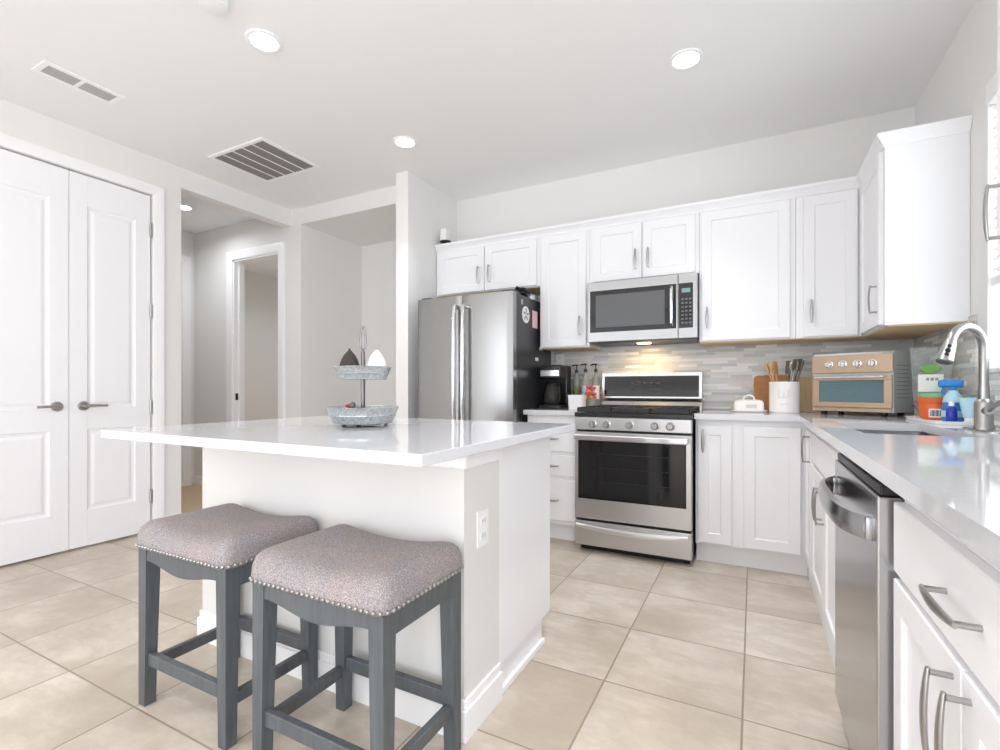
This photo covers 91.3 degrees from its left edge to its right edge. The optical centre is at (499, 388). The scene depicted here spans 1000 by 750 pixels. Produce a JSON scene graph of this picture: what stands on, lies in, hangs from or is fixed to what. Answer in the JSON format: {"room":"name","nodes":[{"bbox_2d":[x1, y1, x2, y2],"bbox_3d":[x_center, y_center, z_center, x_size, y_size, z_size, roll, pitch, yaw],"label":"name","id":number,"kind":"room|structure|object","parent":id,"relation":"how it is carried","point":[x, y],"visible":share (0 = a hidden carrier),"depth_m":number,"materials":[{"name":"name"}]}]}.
{"room":"kitchen","nodes":[
{"label":"kitchen","id":0,"kind":"room"},
{"bbox_2d":[0,98,291,519],"bbox_3d":[-3.844,-0.326,1.363,0.120,2.800,7.680,0,0,27],"label":"wall","id":1,"kind":"structure","parent":0,"point":[20,122],"depth_m":3.75,"materials":[{"name":"white paint"}]},
{"bbox_2d":[0,148,68,565],"bbox_3d":[-2.930,-0.186,2.981,0.099,2.491,0.494,0,0,27],"label":"door","id":2,"kind":"structure","parent":1,"relation":"in","point":[34,194],"depth_m":3.05,"materials":[{"name":"white paint"}]},
{"bbox_2d":[0,132,164,518],"bbox_3d":[-2.811,-0.222,3.200,0.022,2.592,1.147,0,0,27],"label":"door frame","id":3,"kind":"structure","parent":1,"relation":"attached to","point":[8,141],"depth_m":3.65,"materials":[{"name":"white paint"}]},
{"bbox_2d":[69,171,151,549],"bbox_3d":[-2.701,-0.186,3.423,0.099,2.491,0.492,0,0,27],"label":"door","id":4,"kind":"structure","parent":1,"relation":"in","point":[110,227],"depth_m":3.39,"materials":[{"name":"white paint"}]},
{"bbox_2d":[193,475,201,485],"bbox_3d":[-3.302,1.024,3.853,1.710,0.100,2.760,0,0,27],"label":"baseboard","id":5,"kind":"structure","parent":1,"relation":"attached to","point":[197,480],"depth_m":5.42,"materials":[{"name":"white paint"}]},
{"bbox_2d":[181,231,193,485],"bbox_3d":[-4.142,-0.326,4.221,0.120,2.800,2.880,0,0,27],"label":"wall","id":6,"kind":"structure","parent":0,"point":[187,239],"depth_m":5.45,"materials":[{"name":"white paint"}]},
{"bbox_2d":[181,255,190,485],"bbox_3d":[-3.671,-0.191,4.974,0.022,2.530,1.030,0,0,27],"label":"door frame","id":7,"kind":"structure","parent":6,"relation":"attached to","point":[185,260],"depth_m":5.38,"materials":[{"name":"white paint"}]},
{"bbox_2d":[194,208,310,475],"bbox_3d":[-2.923,-0.326,5.279,2.350,2.800,0.120,0,0,27],"label":"wall","id":8,"kind":"structure","parent":0,"point":[211,247],"depth_m":5.19,"materials":[{"name":"white paint"}]},
{"bbox_2d":[226,241,284,421],"bbox_3d":[-2.475,-0.181,5.034,0.890,2.510,0.142,0,0,27],"label":"door frame","id":9,"kind":"structure","parent":8,"relation":"attached to","point":[236,261],"depth_m":5.15,"materials":[{"name":"white paint"}]},
{"bbox_2d":[245,228,395,420],"bbox_3d":[-2.029,-0.326,6.009,4.265,2.800,2.000,0,0,27],"label":"wall","id":10,"kind":"structure","parent":0,"point":[353,286],"depth_m":5.28,"materials":[{"name":"white paint"}]},
{"bbox_2d":[301,185,395,245],"bbox_3d":[-1.144,-1.649,4.750,1.294,0.155,0.820,0,0,27],"label":"wall header","id":11,"kind":"structure","parent":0,"point":[367,218],"depth_m":4.58,"materials":[{"name":"white paint"}]},
{"bbox_2d":[0,484,849,749],"bbox_3d":[-2.250,1.104,2.181,7.997,0.060,10.600,0,0,27],"label":"floor","id":12,"kind":"structure","parent":0,"point":[637,653],"depth_m":1.88,"materials":[{"name":"tile"}]},
{"bbox_2d":[135,503,317,749],"bbox_3d":[-0.942,0.762,1.707,0.507,0.623,0.381,0,0,27],"label":"counter stool","id":13,"kind":"object","parent":12,"relation":"on","point":[221,544],"visible":0.84,"depth_m":1.60,"materials":[{"name":"grey wood"}]},
{"bbox_2d":[249,524,463,749],"bbox_3d":[-0.404,0.762,1.410,0.507,0.623,0.381,0,0,27],"label":"counter stool","id":14,"kind":"object","parent":12,"relation":"on","point":[345,577],"visible":1,"depth_m":1.34,"materials":[{"name":"grey wood"}]},
{"bbox_2d":[197,437,549,743],"bbox_3d":[-0.522,0.629,2.127,1.359,0.889,0.789,0,0,27],"label":"kitchen island","id":15,"kind":"object","parent":12,"relation":"on","point":[505,581],"visible":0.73,"depth_m":1.71,"materials":[{"name":"white paint"}]},
{"bbox_2d":[101,415,574,466],"bbox_3d":[-0.576,0.169,1.963,1.460,0.030,1.105,0,0,27],"label":"island countertop","id":16,"kind":"structure","parent":15,"relation":"on","point":[415,442],"depth_m":1.59,"materials":[{"name":"white stone"}]},
{"bbox_2d":[325,326,398,426],"bbox_3d":[-0.565,-0.052,2.017,0.296,0.411,0.296,0,0,27],"label":"tiered tray","id":17,"kind":"object","parent":16,"relation":"on","point":[363,414],"visible":1,"depth_m":1.93,"materials":[{"name":"metal"}]},
{"bbox_2d":[339,348,359,365],"bbox_3d":[-0.620,-0.103,2.017,0.086,0.124,0.086,0,0,27],"label":"ornament","id":18,"kind":"object","parent":17,"relation":"in","point":[349,358],"visible":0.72,"depth_m":1.99,"materials":[{"name":"grey ceramic"}]},
{"bbox_2d":[350,402,355,407],"bbox_3d":[-0.602,0.096,1.999,0.040,0.081,0.040,0,0,27],"label":"trinket","id":19,"kind":"object","parent":17,"relation":"in","point":[352,404],"visible":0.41,"depth_m":1.99,"materials":[{"name":"grey"}]},
{"bbox_2d":[367,348,386,377],"bbox_3d":[-0.508,-0.103,2.017,0.086,0.124,0.086,0,0,27],"label":"ornament","id":20,"kind":"object","parent":17,"relation":"in","point":[376,358],"visible":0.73,"depth_m":1.99,"materials":[{"name":"white ceramic"}]},
{"bbox_2d":[477,508,487,548],"bbox_3d":[-0.056,0.454,1.589,0.008,0.116,0.072,0,0,27],"label":"electrical outlet","id":21,"kind":"object","parent":15,"relation":"attached to","point":[482,516],"visible":1,"depth_m":1.58,"materials":[{"name":"white plastic"}]},
{"bbox_2d":[481,515,485,525],"bbox_3d":[-0.054,0.430,1.588,0.003,0.030,0.034,0,0,27],"label":"socket","id":22,"kind":"object","parent":21,"relation":"attached to","point":[483,517],"depth_m":1.59,"materials":[{"name":"white plastic"}]},
{"bbox_2d":[481,530,485,540],"bbox_3d":[-0.054,0.478,1.588,0.003,0.030,0.034,0,0,27],"label":"socket","id":23,"kind":"object","parent":21,"relation":"attached to","point":[483,532],"depth_m":1.59,"materials":[{"name":"white plastic"}]},
{"bbox_2d":[418,289,550,421],"bbox_3d":[-0.129,0.187,3.878,0.820,1.773,0.814,0,0,27],"label":"refrigerator","id":24,"kind":"object","parent":12,"relation":"on","point":[477,353],"visible":0.59,"depth_m":3.55,"materials":[{"name":"grey metal"}]},
{"bbox_2d":[513,286,530,296],"bbox_3d":[0.156,-0.716,3.655,0.085,0.065,0.251,0,0,27],"label":"cable","id":25,"kind":"object","parent":24,"relation":"on","point":[523,291],"visible":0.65,"depth_m":3.62,"materials":[{"name":"black plastic"}]},
{"bbox_2d":[522,306,529,322],"bbox_3d":[0.190,-0.541,3.596,0.006,0.122,0.122,0,0,27],"label":"round magnet","id":26,"kind":"object","parent":24,"relation":"attached to","point":[525,311],"visible":1,"depth_m":3.59,"materials":[{"name":"white ceramic"}]},
{"bbox_2d":[528,294,537,300],"bbox_3d":[0.240,-0.703,3.818,0.110,0.050,0.110,0,0,27],"label":"dish","id":27,"kind":"object","parent":24,"relation":"on","point":[532,296],"visible":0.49,"depth_m":3.77,"materials":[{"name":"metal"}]},
{"bbox_2d":[532,310,536,328],"bbox_3d":[0.268,-0.526,3.750,0.002,0.130,0.095,0,0,27],"label":"paper note","id":28,"kind":"object","parent":24,"relation":"attached to","point":[534,313],"visible":1,"depth_m":3.74,"materials":[{"name":"pink paper"}]},
{"bbox_2d":[528,415,577,540],"bbox_3d":[0.495,0.631,3.692,0.390,0.885,0.646,0,0,27],"label":"base cabinet","id":29,"kind":"object","parent":12,"relation":"on","point":[562,446],"visible":0.44,"depth_m":3.41,"materials":[{"name":"white paint"}]},
{"bbox_2d":[523,408,576,415],"bbox_3d":[0.492,0.171,3.694,0.408,0.034,0.631,0,0,27],"label":"countertop","id":30,"kind":"structure","parent":29,"relation":"on","point":[566,411],"depth_m":3.43,"materials":[{"name":"white stone"}]},
{"bbox_2d":[539,365,570,408],"bbox_3d":[0.426,-0.011,3.778,0.172,0.330,0.260,0,0,27],"label":"coffee maker","id":31,"kind":"object","parent":30,"relation":"on","point":[557,390],"visible":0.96,"depth_m":3.69,"materials":[{"name":"black plastic"}]},
{"bbox_2d":[571,364,579,394],"bbox_3d":[0.604,-0.018,3.877,0.068,0.343,0.059,0,0,27],"label":"pump bottle","id":32,"kind":"object","parent":30,"relation":"on","point":[576,389],"visible":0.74,"depth_m":3.85,"materials":[{"name":"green glass"}]},
{"bbox_2d":[568,395,586,408],"bbox_3d":[0.565,0.101,3.588,0.124,0.104,0.104,0,0,27],"label":"ceramic pot","id":33,"kind":"object","parent":30,"relation":"on","point":[574,401],"visible":0.88,"depth_m":3.54,"materials":[{"name":"white ceramic"}]},
{"bbox_2d":[580,363,587,398],"bbox_3d":[0.665,-0.021,3.823,0.068,0.348,0.059,0,0,27],"label":"pump bottle","id":34,"kind":"object","parent":30,"relation":"on","point":[584,388],"visible":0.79,"depth_m":3.81,"materials":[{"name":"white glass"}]},
{"bbox_2d":[584,385,596,404],"bbox_3d":[0.685,0.065,3.702,0.087,0.178,0.087,0,0,27],"label":"flowers","id":35,"kind":"object","parent":30,"relation":"on","point":[591,396],"visible":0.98,"depth_m":3.69,"materials":[{"name":"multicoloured plant"}]},
{"bbox_2d":[591,364,599,398],"bbox_3d":[0.749,-0.021,3.842,0.068,0.348,0.059,0,0,27],"label":"pump bottle","id":36,"kind":"object","parent":30,"relation":"on","point":[597,390],"visible":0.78,"depth_m":3.81,"materials":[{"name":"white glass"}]},
{"bbox_2d":[574,372,702,563],"bbox_3d":[0.969,0.479,3.367,0.726,1.190,0.766,0,0,27],"label":"range","id":37,"kind":"object","parent":12,"relation":"on","point":[635,451],"visible":1,"depth_m":3.08,"materials":[{"name":"silver metal"}]},
{"bbox_2d":[575,410,699,419],"bbox_3d":[0.962,0.161,3.354,0.726,0.050,0.640,0,0,27],"label":"cooktop","id":38,"kind":"object","parent":37,"relation":"in","point":[580,414],"depth_m":3.07,"materials":[{"name":"black metal"}]},
{"bbox_2d":[696,419,807,575],"bbox_3d":[1.595,0.631,3.121,0.593,0.885,0.646,0,0,27],"label":"base cabinet","id":39,"kind":"object","parent":12,"relation":"on","point":[750,475],"visible":0.98,"depth_m":2.87,"materials":[{"name":"white paint"}]},
{"bbox_2d":[801,428,840,666],"bbox_3d":[1.683,0.631,2.058,0.658,0.885,1.374,0,0,27],"label":"base cabinet","id":40,"kind":"object","parent":12,"relation":"on","point":[820,456],"visible":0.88,"depth_m":2.07,"materials":[{"name":"white paint"}]},
{"bbox_2d":[694,410,999,568],"bbox_3d":[1.226,0.171,1.770,1.190,0.034,3.371,0,0,27],"label":"countertop","id":41,"kind":"structure","parent":40,"relation":"on","point":[952,476],"depth_m":1.07,"materials":[{"name":"white stone"}]},
{"bbox_2d":[731,394,767,411],"bbox_3d":[1.626,0.096,3.195,0.215,0.115,0.150,0,0,27],"label":"butter dish","id":42,"kind":"object","parent":41,"relation":"on","point":[740,405],"visible":1,"depth_m":3.16,"materials":[{"name":"white ceramic"}]},
{"bbox_2d":[754,375,789,410],"bbox_3d":[1.843,0.035,3.299,0.235,0.246,0.084,0,0,27],"label":"cutting board","id":43,"kind":"object","parent":41,"relation":"on","point":[761,382],"visible":0.46,"depth_m":3.32,"materials":[{"name":"brown wood"}]},
{"bbox_2d":[769,382,799,412],"bbox_3d":[1.798,0.056,3.093,0.172,0.194,0.175,0,0,27],"label":"utensil crock","id":44,"kind":"object","parent":41,"relation":"on","point":[784,397],"visible":0.98,"depth_m":3.02,"materials":[{"name":"white ceramic"}]},
{"bbox_2d":[766,364,772,381],"bbox_3d":[1.750,-0.016,3.135,0.082,0.282,0.046,0,0,27],"label":"wooden spoon","id":45,"kind":"object","parent":44,"relation":"in","point":[767,367],"visible":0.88,"depth_m":3.13,"materials":[{"name":"brown wood"}]},
{"bbox_2d":[768,361,774,381],"bbox_3d":[1.742,-0.023,3.102,0.068,0.296,0.046,0,0,27],"label":"wooden spoon","id":46,"kind":"object","parent":44,"relation":"in","point":[769,363],"visible":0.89,"depth_m":3.10,"materials":[{"name":"brown wood"}]},
{"bbox_2d":[772,361,778,381],"bbox_3d":[1.779,-0.025,3.134,0.044,0.298,0.047,0,0,-27],"label":"wooden spatula","id":47,"kind":"object","parent":44,"relation":"in","point":[774,363],"visible":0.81,"depth_m":3.14,"materials":[{"name":"brown wood"}]},
{"bbox_2d":[785,361,790,381],"bbox_3d":[1.839,-0.026,3.123,0.056,0.302,0.044,0,0,-36],"label":"slotted turner","id":48,"kind":"object","parent":44,"relation":"in","point":[787,370],"visible":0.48,"depth_m":3.13,"materials":[{"name":"grey metal"}]},
{"bbox_2d":[789,359,795,381],"bbox_3d":[1.803,-0.027,3.039,0.044,0.303,0.057,0,0,-35],"label":"serving spoon","id":49,"kind":"object","parent":44,"relation":"in","point":[792,365],"visible":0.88,"depth_m":3.02,"materials":[{"name":"silver metal"}]},
{"bbox_2d":[792,359,797,381],"bbox_3d":[1.846,-0.031,3.079,0.056,0.311,0.038,0,0,27],"label":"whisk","id":50,"kind":"object","parent":44,"relation":"in","point":[796,360],"visible":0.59,"depth_m":3.07,"materials":[{"name":"silver metal"}]},
{"bbox_2d":[794,359,801,381],"bbox_3d":[1.862,-0.031,3.096,0.083,0.312,0.044,0,0,-1],"label":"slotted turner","id":51,"kind":"object","parent":44,"relation":"in","point":[799,360],"visible":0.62,"depth_m":3.09,"materials":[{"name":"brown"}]},
{"bbox_2d":[796,360,803,381],"bbox_3d":[1.852,-0.026,3.056,0.087,0.302,0.046,0,0,27],"label":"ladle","id":52,"kind":"object","parent":44,"relation":"in","point":[802,363],"visible":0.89,"depth_m":3.04,"materials":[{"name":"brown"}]},
{"bbox_2d":[796,377,820,411],"bbox_3d":[2.027,0.042,3.202,0.150,0.232,0.082,0,0,27],"label":"cutting board","id":53,"kind":"object","parent":41,"relation":"on","point":[806,383],"visible":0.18,"depth_m":3.20,"materials":[{"name":"brown wood"}]},
{"bbox_2d":[812,351,914,416],"bbox_3d":[2.083,-0.024,2.827,0.327,0.354,0.401,0,0,-32],"label":"toaster oven","id":54,"kind":"object","parent":41,"relation":"on","point":[881,382],"visible":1,"depth_m":2.71,"materials":[{"name":"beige metal"}]},
{"bbox_2d":[857,430,936,435],"bbox_3d":[1.540,0.298,1.899,0.339,0.216,0.714,0,0,27],"label":"sink","id":55,"kind":"object","parent":41,"relation":"in","point":[862,431],"visible":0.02,"depth_m":2.18,"materials":[{"name":"silver metal"}]},
{"bbox_2d":[905,416,973,424],"bbox_3d":[2.030,0.146,2.248,0.175,0.014,0.470,0,0,27],"label":"serving tray","id":56,"kind":"object","parent":41,"relation":"on","point":[917,418],"visible":0.48,"depth_m":2.08,"materials":[{"name":"white plastic"}]},
{"bbox_2d":[917,393,945,419],"bbox_3d":[2.060,0.084,2.311,0.140,0.127,0.140,0,0,27],"label":"tub","id":57,"kind":"object","parent":56,"relation":"on","point":[930,404],"visible":0.65,"depth_m":2.28,"materials":[{"name":"orange plastic"}]},
{"bbox_2d":[918,364,943,391],"bbox_3d":[2.117,-0.028,2.399,0.164,0.350,0.062,0,0,33],"label":"pouch","id":58,"kind":"object","parent":57,"relation":"on","point":[928,382],"visible":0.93,"depth_m":2.38,"materials":[{"name":"white plastic"}]},
{"bbox_2d":[920,364,941,373],"bbox_3d":[2.100,-0.096,2.382,0.081,0.049,0.005,0,0,33],"label":"print","id":59,"kind":"object","parent":58,"relation":"on","point":[927,368],"depth_m":2.38,"materials":[{"name":"green"}]},
{"bbox_2d":[938,380,963,421],"bbox_3d":[2.022,0.055,2.186,0.077,0.185,0.082,0,0,-8],"label":"spray bottle","id":60,"kind":"object","parent":56,"relation":"on","point":[952,394],"visible":0.8,"depth_m":2.17,"materials":[{"name":"blue plastic"}]},
{"bbox_2d":[946,401,957,421],"bbox_3d":[1.966,0.102,2.129,0.038,0.090,0.038,0,0,27],"label":"soap bottle","id":61,"kind":"object","parent":56,"relation":"on","point":[951,410],"visible":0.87,"depth_m":2.12,"materials":[{"name":"blue plastic"}]},
{"bbox_2d":[958,397,976,421],"bbox_3d":[1.992,0.093,2.070,0.044,0.108,0.059,0,0,-12],"label":"tube","id":62,"kind":"object","parent":56,"relation":"on","point":[966,404],"visible":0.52,"depth_m":2.07,"materials":[{"name":"teal plastic"}]},
{"bbox_2d":[935,322,999,432],"bbox_3d":[1.690,-0.042,1.795,0.197,0.390,0.277,0,0,27],"label":"faucet","id":63,"kind":"object","parent":41,"relation":"on","point":[984,407],"visible":1,"depth_m":1.75,"materials":[{"name":"silver metal"}]},
{"bbox_2d":[818,453,904,749],"bbox_3d":[1.193,0.636,1.170,0.708,0.875,0.604,0,0,27],"label":"dishwasher","id":64,"kind":"object","parent":12,"relation":"on","point":[861,509],"visible":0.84,"depth_m":1.13,"materials":[{"name":"grey metal"}]},
{"bbox_2d":[894,500,999,749],"bbox_3d":[0.881,0.631,0.513,0.658,0.885,0.822,0,0,27],"label":"base cabinet","id":65,"kind":"object","parent":12,"relation":"on","point":[947,594],"visible":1,"depth_m":0.72,"materials":[{"name":"white paint"}]},
{"bbox_2d":[396,171,456,417],"bbox_3d":[-0.555,-0.326,4.349,0.121,2.800,0.991,0,0,27],"label":"wall","id":66,"kind":"structure","parent":0,"point":[422,210],"depth_m":3.94,"materials":[{"name":"white paint"}]},
{"bbox_2d":[0,0,975,277],"bbox_3d":[-2.250,-1.766,2.181,7.997,0.080,10.600,0,0,27],"label":"ceiling","id":67,"kind":"structure","parent":0,"point":[494,96],"depth_m":2.72,"materials":[{"name":"white paint"}]},
{"bbox_2d":[31,60,124,104],"bbox_3d":[-2.377,-1.722,2.769,0.160,0.007,0.372,0,0,27],"label":"ceiling vent","id":68,"kind":"object","parent":67,"relation":"in","point":[50,70],"visible":1,"depth_m":2.75,"materials":[{"name":"white metal"}]},
{"bbox_2d":[181,204,193,210],"bbox_3d":[-3.016,-1.722,4.654,0.170,0.009,0.170,0,0,27],"label":"recessed light","id":69,"kind":"object","parent":67,"relation":"in","point":[184,207],"visible":0.6,"depth_m":4.67,"materials":[{"name":"white paint"}]},
{"bbox_2d":[197,0,228,15],"bbox_3d":[-1.274,-1.709,2.170,0.124,0.034,0.124,0,0,27],"label":"smoke detector","id":70,"kind":"object","parent":67,"relation":"attached to","point":[216,7],"visible":1,"depth_m":2.17,"materials":[{"name":"white plastic"}]},
{"bbox_2d":[208,137,319,181],"bbox_3d":[-1.786,-1.720,3.718,0.605,0.011,0.505,0,0,27],"label":"ceiling vent","id":71,"kind":"object","parent":67,"relation":"in","point":[261,158],"visible":1,"depth_m":3.69,"materials":[{"name":"white metal"}]},
{"bbox_2d":[245,28,282,53],"bbox_3d":[-1.173,-1.722,2.430,0.170,0.009,0.170,0,0,27],"label":"recessed light","id":72,"kind":"object","parent":67,"relation":"in","point":[264,41],"visible":1,"depth_m":2.42,"materials":[{"name":"white paint"}]},
{"bbox_2d":[393,136,416,148],"bbox_3d":[-0.666,-1.722,3.426,0.170,0.009,0.170,0,0,27],"label":"recessed light","id":73,"kind":"object","parent":67,"relation":"in","point":[406,142],"visible":1,"depth_m":3.42,"materials":[{"name":"white paint"}]},
{"bbox_2d":[669,48,702,70],"bbox_3d":[0.975,-1.722,2.563,0.170,0.009,0.170,0,0,27],"label":"recessed light","id":74,"kind":"object","parent":67,"relation":"in","point":[688,58],"visible":1,"depth_m":2.56,"materials":[{"name":"white paint"}]},
{"bbox_2d":[457,107,914,430],"bbox_3d":[1.153,-0.326,3.784,3.432,2.800,0.120,0,0,27],"label":"wall","id":75,"kind":"structure","parent":0,"point":[839,150],"depth_m":3.60,"materials":[{"name":"white paint"}]},
{"bbox_2d":[437,237,539,297],"bbox_3d":[-0.055,-0.979,4.124,0.964,0.385,0.386,0,0,27],"label":"upper cabinet","id":76,"kind":"object","parent":75,"relation":"attached to","point":[499,267],"visible":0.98,"depth_m":3.96,"materials":[{"name":"white paint"}]},
{"bbox_2d":[440,228,450,243],"bbox_3d":[-0.472,-1.279,4.227,0.100,0.195,0.100,0,0,27],"label":"security camera","id":77,"kind":"object","parent":76,"relation":"on","point":[444,233],"visible":0.71,"depth_m":4.21,"materials":[{"name":"white plastic"}]},
{"bbox_2d":[435,115,972,252],"bbox_3d":[0.863,-1.199,3.353,3.305,0.060,0.889,0,0,27],"label":"trim","id":78,"kind":"structure","parent":76,"relation":"attached to","point":[959,125],"depth_m":3.09,"materials":[{"name":"white paint"}]},
{"bbox_2d":[556,354,563,364],"bbox_3d":[0.497,-0.226,4.043,0.072,0.116,0.008,0,0,27],"label":"electrical outlet","id":79,"kind":"object","parent":75,"relation":"attached to","point":[559,357],"visible":0.76,"depth_m":4.04,"materials":[{"name":"white plastic"}]},
{"bbox_2d":[540,230,601,351],"bbox_3d":[0.548,-0.736,3.811,0.391,0.870,0.386,0,0,27],"label":"upper cabinet","id":80,"kind":"object","parent":75,"relation":"attached to","point":[564,258],"visible":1,"depth_m":3.68,"materials":[{"name":"white paint"}]},
{"bbox_2d":[590,213,698,282],"bbox_3d":[1.056,-0.969,3.548,0.749,0.404,0.386,0,0,27],"label":"upper cabinet","id":81,"kind":"object","parent":75,"relation":"attached to","point":[670,245],"visible":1,"depth_m":3.39,"materials":[{"name":"white paint"}]},
{"bbox_2d":[588,272,699,346],"bbox_3d":[1.038,-0.541,3.509,0.736,0.435,0.455,0,0,27],"label":"microwave","id":82,"kind":"object","parent":81,"relation":"attached to","point":[655,310],"visible":0.98,"depth_m":3.35,"materials":[{"name":"silver metal"}]},
{"bbox_2d":[591,338,699,346],"bbox_3d":[1.058,-0.335,3.548,0.726,0.015,0.363,0,0,27],"label":"hood","id":83,"kind":"object","parent":82,"relation":"attached to","point":[680,340],"depth_m":3.49,"materials":[{"name":"white metal"}]},
{"bbox_2d":[699,198,794,346],"bbox_3d":[1.633,-0.736,3.248,0.548,0.870,0.386,0,0,27],"label":"upper cabinet","id":84,"kind":"object","parent":75,"relation":"attached to","point":[747,253],"visible":1,"depth_m":3.11,"materials":[{"name":"white paint"}]},
{"bbox_2d":[554,314,999,425],"bbox_3d":[0.729,-0.089,2.061,2.357,0.475,3.330,0,0,27],"label":"wall","id":85,"kind":"structure","parent":75,"relation":"attached to","point":[728,371],"depth_m":3.41,"materials":[{"name":"grey tile"}]},
{"bbox_2d":[792,188,861,343],"bbox_3d":[2.024,-0.736,3.045,0.330,0.870,0.386,0,0,27],"label":"upper cabinet","id":86,"kind":"object","parent":75,"relation":"attached to","point":[827,225],"visible":0.99,"depth_m":2.92,"materials":[{"name":"white paint"}]},
{"bbox_2d":[915,0,999,431],"bbox_3d":[0.701,-0.326,-0.684,0.120,2.800,8.230,0,0,27],"label":"wall","id":87,"kind":"structure","parent":0,"point":[956,88],"depth_m":2.16,"materials":[{"name":"white paint"}]},
{"bbox_2d":[855,132,969,340],"bbox_3d":[2.176,-0.736,2.693,0.368,0.870,0.855,0,0,27],"label":"upper cabinet","id":88,"kind":"object","parent":87,"relation":"attached to","point":[915,196],"visible":0.99,"depth_m":2.32,"materials":[{"name":"white paint"}]},
{"bbox_2d":[982,0,999,256],"bbox_3d":[1.127,-0.996,0.671,0.368,1.350,1.130,0,0,27],"label":"upper cabinet","id":89,"kind":"object","parent":87,"relation":"attached to","point":[988,186],"visible":1,"depth_m":1.22,"materials":[{"name":"white paint"}]},
{"bbox_2d":[986,72,999,285],"bbox_3d":[1.831,-0.850,1.584,0.063,0.848,1.038,0,0,27],"label":"window blind","id":90,"kind":"object","parent":87,"relation":"attached to","point":[991,87],"visible":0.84,"depth_m":2.02,"materials":[{"name":"white plastic"}]},
{"bbox_2d":[989,368,999,372],"bbox_3d":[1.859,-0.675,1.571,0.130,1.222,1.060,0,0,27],"label":"window sill","id":91,"kind":"structure","parent":87,"relation":"in","point":[991,370],"depth_m":1.98,"materials":[{"name":"white plastic"}]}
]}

